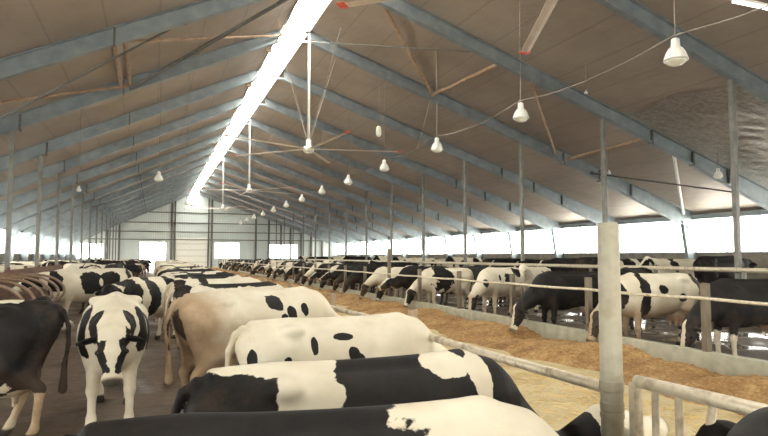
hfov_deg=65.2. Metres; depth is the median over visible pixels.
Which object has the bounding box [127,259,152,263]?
cow
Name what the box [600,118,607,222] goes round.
steel post
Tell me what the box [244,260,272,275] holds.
cow
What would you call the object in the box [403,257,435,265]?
cow
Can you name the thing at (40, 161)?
steel post
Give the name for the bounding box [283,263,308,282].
cow
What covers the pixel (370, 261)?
cow
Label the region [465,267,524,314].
cow
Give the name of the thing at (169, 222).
wall
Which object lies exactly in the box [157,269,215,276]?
cow
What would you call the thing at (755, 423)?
cow
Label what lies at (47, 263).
cow
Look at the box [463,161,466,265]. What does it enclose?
steel post
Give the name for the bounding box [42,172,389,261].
roof frame
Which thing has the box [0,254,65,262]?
wall
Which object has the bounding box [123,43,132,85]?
brace
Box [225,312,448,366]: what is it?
cow
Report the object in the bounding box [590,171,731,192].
brace
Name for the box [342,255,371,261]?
cow
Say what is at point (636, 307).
cow
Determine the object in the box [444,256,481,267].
cow
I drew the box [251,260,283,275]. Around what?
cow
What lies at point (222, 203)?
ceiling fan
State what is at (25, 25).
ceiling
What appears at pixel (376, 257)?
cow
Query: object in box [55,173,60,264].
steel post
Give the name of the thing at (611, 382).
fence post
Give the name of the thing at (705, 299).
fence
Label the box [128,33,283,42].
brace
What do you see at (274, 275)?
cow
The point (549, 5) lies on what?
ceiling fan
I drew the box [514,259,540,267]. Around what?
cow
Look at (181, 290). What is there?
cow
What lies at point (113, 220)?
steel post
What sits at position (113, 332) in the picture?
cow
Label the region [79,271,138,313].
cow
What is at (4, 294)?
wall
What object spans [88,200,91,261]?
steel post
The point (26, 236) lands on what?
roof frame
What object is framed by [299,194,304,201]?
lamp
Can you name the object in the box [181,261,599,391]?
rail
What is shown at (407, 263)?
cow
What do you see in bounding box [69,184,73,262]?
steel post
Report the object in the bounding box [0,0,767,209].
roof frame
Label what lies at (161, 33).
brace
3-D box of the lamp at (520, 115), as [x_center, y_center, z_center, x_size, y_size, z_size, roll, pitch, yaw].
[4.298,-5.212,18.962,0.520,4.426,0.520,1,-4,-21]
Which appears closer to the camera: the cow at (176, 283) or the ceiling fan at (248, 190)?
the cow at (176, 283)
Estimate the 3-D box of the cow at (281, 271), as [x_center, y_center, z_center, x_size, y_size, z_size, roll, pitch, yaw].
[-5.726,3.634,39.309,2.812,1.398,0.683,2,-4,-28]
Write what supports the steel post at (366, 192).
on the floor at (751, 342)
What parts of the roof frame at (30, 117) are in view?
splice plate, splice plate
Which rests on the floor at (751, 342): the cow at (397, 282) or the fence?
the cow at (397, 282)
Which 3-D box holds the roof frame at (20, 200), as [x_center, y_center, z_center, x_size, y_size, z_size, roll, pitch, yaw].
[-7.346,-1.292,44.355,40.440,11.945,0.280,1,-4,-21]
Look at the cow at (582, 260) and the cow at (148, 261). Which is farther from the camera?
the cow at (148, 261)
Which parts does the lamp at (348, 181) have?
lamp shade, cord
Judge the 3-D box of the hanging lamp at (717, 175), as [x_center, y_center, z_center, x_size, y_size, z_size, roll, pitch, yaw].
[14.197,-2.372,25.531,0.390,1.421,0.390,1,-4,-21]
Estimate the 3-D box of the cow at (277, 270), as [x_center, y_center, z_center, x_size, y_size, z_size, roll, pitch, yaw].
[-6.173,3.682,40.473,2.913,1.448,0.707,2,-4,-28]
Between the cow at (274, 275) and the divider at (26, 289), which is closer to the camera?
the divider at (26, 289)
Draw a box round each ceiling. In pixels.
[0,0,295,233]
[199,0,767,238]
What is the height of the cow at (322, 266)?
1.442 m
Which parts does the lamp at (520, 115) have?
cord, lamp shade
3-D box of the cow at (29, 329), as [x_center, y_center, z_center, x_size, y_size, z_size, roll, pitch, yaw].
[-4.660,1.509,5.952,2.772,1.557,0.709,1,-4,-21]
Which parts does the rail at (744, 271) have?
post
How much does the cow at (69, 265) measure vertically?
1.463 m
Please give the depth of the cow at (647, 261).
21.90 m
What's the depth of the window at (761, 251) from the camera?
40.18 m
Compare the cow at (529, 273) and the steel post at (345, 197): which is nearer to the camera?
the cow at (529, 273)
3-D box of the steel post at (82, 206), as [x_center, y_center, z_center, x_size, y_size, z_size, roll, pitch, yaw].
[-22.566,1.431,44.796,0.340,6.570,0.300,1,-4,-21]
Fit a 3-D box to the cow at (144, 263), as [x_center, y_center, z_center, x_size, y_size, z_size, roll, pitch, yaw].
[-21.829,4.619,54.362,0.757,1.424,2.593,3,-4,-35]
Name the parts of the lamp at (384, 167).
lamp shade, cord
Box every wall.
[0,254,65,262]
[0,263,61,299]
[76,191,333,267]
[213,266,767,376]
[338,253,767,278]
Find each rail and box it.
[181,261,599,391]
[307,259,767,278]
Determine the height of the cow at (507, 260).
1.447 m
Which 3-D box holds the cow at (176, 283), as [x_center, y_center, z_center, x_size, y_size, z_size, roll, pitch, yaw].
[-3.025,1.958,12.400,2.944,1.470,0.717,2,-4,-29]
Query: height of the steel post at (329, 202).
7.572 m
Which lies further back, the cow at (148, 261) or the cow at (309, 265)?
the cow at (148, 261)
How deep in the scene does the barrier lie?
3.01 m
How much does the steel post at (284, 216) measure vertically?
7.572 m
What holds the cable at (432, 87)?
hanging from the ceiling at (577, 33)
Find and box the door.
[175,238,206,266]
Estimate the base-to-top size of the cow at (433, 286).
1.471 m
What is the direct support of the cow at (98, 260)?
on the floor at (61, 414)
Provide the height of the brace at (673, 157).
2.474 m
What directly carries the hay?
on the floor at (700, 410)
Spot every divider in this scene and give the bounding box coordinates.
[0,273,65,301]
[0,274,59,301]
[0,275,52,298]
[0,277,44,295]
[0,280,35,299]
[0,284,23,299]
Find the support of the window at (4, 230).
in the wall at (16, 256)
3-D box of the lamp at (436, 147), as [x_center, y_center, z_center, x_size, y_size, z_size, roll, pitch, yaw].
[2.158,-4.861,24.556,0.520,4.426,0.520,1,-4,-21]
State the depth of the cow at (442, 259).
38.89 m
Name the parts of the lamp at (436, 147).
cord, lamp shade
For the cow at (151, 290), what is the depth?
12.71 m
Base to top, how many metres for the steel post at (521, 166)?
7.572 m
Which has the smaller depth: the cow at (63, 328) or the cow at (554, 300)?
the cow at (63, 328)
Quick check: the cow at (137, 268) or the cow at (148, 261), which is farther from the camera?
the cow at (148, 261)
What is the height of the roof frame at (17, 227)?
11.945 m
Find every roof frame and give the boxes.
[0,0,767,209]
[0,30,695,259]
[0,69,620,258]
[0,97,563,257]
[0,117,518,258]
[0,133,482,261]
[3,146,453,262]
[19,156,428,260]
[32,164,407,260]
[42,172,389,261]
[51,178,374,259]
[59,183,360,259]
[65,188,348,259]
[72,192,338,259]
[594,0,767,102]
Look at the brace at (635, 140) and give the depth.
28.61 m
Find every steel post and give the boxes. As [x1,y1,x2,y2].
[4,131,14,289]
[35,156,42,296]
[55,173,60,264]
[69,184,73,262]
[80,193,83,262]
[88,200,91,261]
[95,206,97,261]
[100,210,102,259]
[105,214,107,259]
[109,217,110,259]
[112,220,113,259]
[115,222,116,260]
[275,218,276,258]
[283,216,284,259]
[292,213,293,260]
[302,210,303,260]
[314,206,315,262]
[328,202,329,258]
[345,197,346,255]
[365,191,367,259]
[390,183,392,260]
[422,173,424,265]
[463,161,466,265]
[519,143,524,260]
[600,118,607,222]
[728,79,741,278]
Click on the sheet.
(699, 121)
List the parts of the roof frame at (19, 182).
splice plate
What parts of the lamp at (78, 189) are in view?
cord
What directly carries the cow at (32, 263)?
on the floor at (61, 414)
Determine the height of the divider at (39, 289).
1.250 m
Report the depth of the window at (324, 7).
32.55 m
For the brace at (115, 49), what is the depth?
21.42 m
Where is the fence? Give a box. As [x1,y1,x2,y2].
[216,249,767,351]
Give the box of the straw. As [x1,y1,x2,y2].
[341,313,705,435]
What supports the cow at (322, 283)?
on the floor at (751, 342)
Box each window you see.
[0,230,51,253]
[197,0,331,191]
[338,215,767,254]
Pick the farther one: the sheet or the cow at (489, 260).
the cow at (489, 260)
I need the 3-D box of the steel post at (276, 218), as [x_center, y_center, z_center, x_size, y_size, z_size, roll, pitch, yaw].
[-16.529,3.849,92.001,0.340,7.572,0.300,1,-4,-21]
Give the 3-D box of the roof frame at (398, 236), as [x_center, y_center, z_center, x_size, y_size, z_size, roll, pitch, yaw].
[-15.908,0.116,66.732,40.440,11.945,0.280,1,-4,-21]
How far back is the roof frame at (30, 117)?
27.93 m
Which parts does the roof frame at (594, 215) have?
splice plate, splice plate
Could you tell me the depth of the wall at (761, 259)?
38.53 m
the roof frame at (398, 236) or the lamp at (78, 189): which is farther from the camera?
the roof frame at (398, 236)
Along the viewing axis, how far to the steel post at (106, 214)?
67.14 m
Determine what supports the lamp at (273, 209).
hanging from the ceiling at (577, 33)
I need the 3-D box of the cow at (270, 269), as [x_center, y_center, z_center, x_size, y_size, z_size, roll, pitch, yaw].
[-7.068,3.838,42.941,2.911,1.447,0.707,1,-4,-17]
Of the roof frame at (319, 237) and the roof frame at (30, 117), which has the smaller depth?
the roof frame at (30, 117)
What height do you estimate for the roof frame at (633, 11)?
11.945 m
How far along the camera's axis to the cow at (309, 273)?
33.43 m
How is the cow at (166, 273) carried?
on the floor at (61, 414)
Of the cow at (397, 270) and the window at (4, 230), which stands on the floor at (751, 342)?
the cow at (397, 270)
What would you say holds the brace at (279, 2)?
attached to the roof frame at (45, 56)
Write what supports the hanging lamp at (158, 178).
hanging from the ceiling at (25, 25)
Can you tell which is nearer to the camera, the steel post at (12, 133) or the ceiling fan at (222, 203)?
the steel post at (12, 133)
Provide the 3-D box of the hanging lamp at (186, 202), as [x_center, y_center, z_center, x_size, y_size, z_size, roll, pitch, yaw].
[-8.607,-3.578,26.320,0.182,6.031,0.182,1,-4,-21]
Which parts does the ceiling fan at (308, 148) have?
fan blade, fan blade, down rod, fan blade, fan blade, fan blade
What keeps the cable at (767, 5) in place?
hanging from the cable at (432, 87)
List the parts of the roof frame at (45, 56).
splice plate, splice plate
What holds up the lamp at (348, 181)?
hanging from the ceiling at (577, 33)
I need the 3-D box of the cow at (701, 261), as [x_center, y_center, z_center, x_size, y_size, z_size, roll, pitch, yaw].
[11.843,2.083,20.725,3.123,1.589,0.766,2,-4,-24]
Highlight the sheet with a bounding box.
[627,84,767,188]
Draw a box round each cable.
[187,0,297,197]
[240,5,767,219]
[416,87,432,149]
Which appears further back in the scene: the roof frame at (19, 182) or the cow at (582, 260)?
the roof frame at (19, 182)
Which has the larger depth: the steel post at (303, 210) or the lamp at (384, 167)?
the steel post at (303, 210)
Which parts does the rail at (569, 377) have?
post, post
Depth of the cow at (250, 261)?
57.91 m
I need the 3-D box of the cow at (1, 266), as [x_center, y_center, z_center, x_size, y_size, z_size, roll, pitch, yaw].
[-18.253,2.932,28.745,2.818,1.574,0.726,3,-4,-37]
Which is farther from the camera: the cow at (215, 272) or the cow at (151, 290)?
the cow at (215, 272)
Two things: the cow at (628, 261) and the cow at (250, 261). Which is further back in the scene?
the cow at (250, 261)
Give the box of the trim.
[337,209,767,242]
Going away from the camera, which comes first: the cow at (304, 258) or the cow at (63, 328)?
the cow at (63, 328)
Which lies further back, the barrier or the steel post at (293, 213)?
the steel post at (293, 213)
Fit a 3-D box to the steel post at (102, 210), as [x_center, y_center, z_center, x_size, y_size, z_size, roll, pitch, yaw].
[-28.987,2.487,61.578,0.340,6.570,0.300,1,-4,-21]
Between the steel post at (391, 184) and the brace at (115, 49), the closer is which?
the brace at (115, 49)
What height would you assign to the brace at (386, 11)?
1.827 m
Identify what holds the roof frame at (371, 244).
on the floor at (751, 342)
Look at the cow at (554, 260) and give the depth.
27.20 m
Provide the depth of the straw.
7.79 m
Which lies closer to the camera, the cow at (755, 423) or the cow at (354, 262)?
the cow at (755, 423)
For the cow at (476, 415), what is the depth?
2.11 m
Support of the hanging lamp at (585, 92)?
hanging from the ceiling at (577, 33)
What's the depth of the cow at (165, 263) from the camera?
33.00 m
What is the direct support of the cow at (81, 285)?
on the floor at (61, 414)
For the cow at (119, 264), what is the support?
on the floor at (61, 414)
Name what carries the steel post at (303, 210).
on the floor at (751, 342)
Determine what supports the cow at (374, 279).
on the floor at (751, 342)
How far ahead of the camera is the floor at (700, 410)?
7.89 m
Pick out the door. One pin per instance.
(193, 252)
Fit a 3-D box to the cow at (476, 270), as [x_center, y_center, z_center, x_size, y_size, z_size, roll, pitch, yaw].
[3.897,2.650,24.184,0.781,1.466,2.665,2,-4,-31]
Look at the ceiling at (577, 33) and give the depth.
28.68 m
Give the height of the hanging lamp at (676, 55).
4.426 m
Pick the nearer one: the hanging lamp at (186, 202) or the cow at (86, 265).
the cow at (86, 265)
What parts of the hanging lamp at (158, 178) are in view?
lamp shade, cord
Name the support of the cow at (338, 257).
on the floor
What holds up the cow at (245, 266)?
on the floor at (751, 342)
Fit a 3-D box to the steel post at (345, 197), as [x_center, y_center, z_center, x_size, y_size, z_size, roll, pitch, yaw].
[-3.687,1.737,58.435,0.340,7.572,0.300,1,-4,-21]
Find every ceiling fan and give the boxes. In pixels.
[189,116,294,195]
[190,155,263,211]
[224,21,401,163]
[336,0,557,54]
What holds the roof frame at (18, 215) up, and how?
on the floor at (751, 342)
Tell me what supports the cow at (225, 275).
on the floor at (61, 414)
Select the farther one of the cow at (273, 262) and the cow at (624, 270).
the cow at (273, 262)
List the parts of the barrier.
rail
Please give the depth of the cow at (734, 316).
10.30 m
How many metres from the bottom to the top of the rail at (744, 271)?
1.534 m
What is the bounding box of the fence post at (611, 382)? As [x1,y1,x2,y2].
[597,222,624,435]
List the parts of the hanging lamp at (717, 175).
lamp shade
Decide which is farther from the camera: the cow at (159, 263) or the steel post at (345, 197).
the steel post at (345, 197)
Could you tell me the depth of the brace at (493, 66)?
26.04 m
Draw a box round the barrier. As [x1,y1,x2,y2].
[628,375,767,435]
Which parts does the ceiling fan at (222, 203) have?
down rod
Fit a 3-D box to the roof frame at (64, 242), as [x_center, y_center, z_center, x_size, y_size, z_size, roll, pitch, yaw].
[-22.329,1.172,83.514,40.440,11.945,0.280,1,-4,-21]
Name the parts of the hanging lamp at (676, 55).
cord, lamp shade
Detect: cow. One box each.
[0,265,34,269]
[0,300,70,435]
[10,261,41,266]
[12,268,132,314]
[33,296,73,330]
[44,262,76,268]
[63,263,100,268]
[64,395,558,435]
[76,291,149,424]
[79,263,97,305]
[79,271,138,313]
[90,261,125,264]
[95,276,175,338]
[96,259,129,261]
[96,263,144,276]
[105,261,125,267]
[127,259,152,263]
[138,261,150,276]
[154,263,176,276]
[155,263,193,276]
[155,265,191,274]
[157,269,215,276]
[158,267,207,271]
[159,266,199,269]
[160,271,220,321]
[163,277,260,350]
[164,286,341,403]
[165,281,283,374]
[167,272,227,323]
[170,349,669,435]
[171,273,241,330]
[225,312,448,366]
[228,259,251,270]
[235,260,253,271]
[241,260,260,269]
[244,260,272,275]
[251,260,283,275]
[252,260,280,276]
[256,260,291,278]
[265,262,301,280]
[266,262,280,278]
[271,262,309,281]
[272,261,306,279]
[276,263,295,279]
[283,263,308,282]
[293,263,333,285]
[298,256,317,260]
[298,262,343,283]
[300,263,341,287]
[307,263,340,286]
[308,265,354,288]
[313,256,330,261]
[318,263,375,292]
[319,265,358,290]
[330,256,344,261]
[331,265,376,292]
[341,265,392,294]
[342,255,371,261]
[353,262,368,263]
[359,267,416,299]
[368,260,406,264]
[372,255,403,259]
[375,268,431,301]
[376,266,451,305]
[386,262,419,290]
[392,257,409,260]
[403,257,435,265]
[404,267,473,308]
[429,258,453,267]
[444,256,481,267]
[461,265,501,302]
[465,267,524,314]
[482,258,505,266]
[489,258,530,266]
[509,271,597,331]
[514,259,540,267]
[518,264,550,311]
[538,258,577,271]
[575,257,623,271]
[586,272,699,347]
[620,258,642,265]
[620,267,653,322]
[639,256,694,276]
[677,278,767,355]
[693,255,756,282]
[695,407,767,435]
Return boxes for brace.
[0,29,171,118]
[0,84,127,103]
[113,46,122,88]
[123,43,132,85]
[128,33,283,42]
[129,0,287,89]
[310,39,474,53]
[382,7,433,96]
[432,64,498,96]
[528,82,556,153]
[567,139,642,160]
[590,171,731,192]
[672,156,684,214]
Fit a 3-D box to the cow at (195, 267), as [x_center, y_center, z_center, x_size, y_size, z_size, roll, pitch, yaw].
[-7.451,2.652,23.437,2.701,1.469,0.717,2,-4,-26]
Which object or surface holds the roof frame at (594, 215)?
on the floor at (751, 342)
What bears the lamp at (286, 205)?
hanging from the ceiling at (577, 33)
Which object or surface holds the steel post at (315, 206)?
on the floor at (751, 342)
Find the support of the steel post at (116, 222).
on the floor at (61, 414)
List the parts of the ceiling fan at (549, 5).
fan blade, fan blade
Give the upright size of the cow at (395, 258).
1.515 m
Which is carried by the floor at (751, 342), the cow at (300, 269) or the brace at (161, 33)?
the cow at (300, 269)
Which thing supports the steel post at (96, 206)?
on the floor at (61, 414)
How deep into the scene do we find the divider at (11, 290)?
9.72 m
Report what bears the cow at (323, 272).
on the floor at (751, 342)
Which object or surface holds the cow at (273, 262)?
on the floor at (751, 342)
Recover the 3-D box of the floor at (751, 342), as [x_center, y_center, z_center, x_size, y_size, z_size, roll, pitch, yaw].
[2.140,4.851,46.365,20.970,0.160,111.500,1,-4,-21]
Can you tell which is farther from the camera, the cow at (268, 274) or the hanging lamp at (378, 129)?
the cow at (268, 274)
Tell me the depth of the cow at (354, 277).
26.04 m
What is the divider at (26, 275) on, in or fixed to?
on the floor
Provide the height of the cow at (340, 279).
1.415 m
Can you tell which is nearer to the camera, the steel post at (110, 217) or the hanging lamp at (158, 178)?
the hanging lamp at (158, 178)
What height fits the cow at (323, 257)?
1.500 m
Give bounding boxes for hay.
[208,267,767,416]
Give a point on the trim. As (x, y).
(753, 212)
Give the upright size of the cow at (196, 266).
1.455 m
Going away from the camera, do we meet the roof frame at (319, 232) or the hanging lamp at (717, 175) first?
the hanging lamp at (717, 175)
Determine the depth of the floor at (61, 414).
8.35 m
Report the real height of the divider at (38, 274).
1.250 m
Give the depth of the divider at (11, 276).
12.32 m
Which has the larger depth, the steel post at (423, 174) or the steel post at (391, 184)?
the steel post at (391, 184)
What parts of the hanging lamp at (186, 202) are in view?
cord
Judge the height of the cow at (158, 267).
1.439 m
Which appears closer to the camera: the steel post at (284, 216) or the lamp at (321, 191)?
the lamp at (321, 191)
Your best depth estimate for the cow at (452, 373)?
3.11 m
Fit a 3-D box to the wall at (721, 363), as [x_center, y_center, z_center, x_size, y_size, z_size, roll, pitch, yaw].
[-6.749,4.263,40.051,0.160,0.520,100.000,1,-4,-21]
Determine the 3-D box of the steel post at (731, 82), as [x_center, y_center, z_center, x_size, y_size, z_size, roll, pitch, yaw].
[11.296,-0.727,19.276,0.340,7.572,0.300,1,-4,-21]
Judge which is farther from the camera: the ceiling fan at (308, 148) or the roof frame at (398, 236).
the roof frame at (398, 236)
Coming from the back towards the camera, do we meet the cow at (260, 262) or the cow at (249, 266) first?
the cow at (249, 266)
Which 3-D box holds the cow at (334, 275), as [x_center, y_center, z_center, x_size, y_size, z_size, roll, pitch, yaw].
[-1.662,2.916,28.711,3.019,1.504,0.735,1,-4,-17]
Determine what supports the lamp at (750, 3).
hanging from the ceiling at (577, 33)
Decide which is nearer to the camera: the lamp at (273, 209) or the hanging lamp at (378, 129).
the hanging lamp at (378, 129)
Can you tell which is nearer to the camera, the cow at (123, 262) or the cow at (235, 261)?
the cow at (123, 262)
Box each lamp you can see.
[76,109,81,191]
[154,92,162,181]
[184,89,188,204]
[271,196,275,211]
[283,160,288,207]
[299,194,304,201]
[318,131,325,194]
[344,112,351,184]
[376,125,380,136]
[379,85,388,171]
[431,46,442,152]
[513,0,528,122]
[584,64,587,93]
[663,0,688,66]
[713,150,722,178]
[731,0,767,9]
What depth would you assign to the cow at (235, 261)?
65.09 m
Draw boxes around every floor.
[0,268,239,435]
[239,269,767,360]
[336,304,742,435]
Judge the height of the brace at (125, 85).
3.601 m
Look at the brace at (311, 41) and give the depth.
25.00 m
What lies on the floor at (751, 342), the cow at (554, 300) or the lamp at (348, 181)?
the cow at (554, 300)
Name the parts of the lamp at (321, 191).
lamp shade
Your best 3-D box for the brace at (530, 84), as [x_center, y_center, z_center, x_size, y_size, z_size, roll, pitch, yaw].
[7.324,-4.599,27.653,0.171,2.077,8.251,-2,-4,23]
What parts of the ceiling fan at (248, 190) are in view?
down rod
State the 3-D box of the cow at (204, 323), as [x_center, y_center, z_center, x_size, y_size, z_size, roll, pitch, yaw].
[-1.254,1.636,7.633,3.032,1.515,0.832,3,-4,-37]

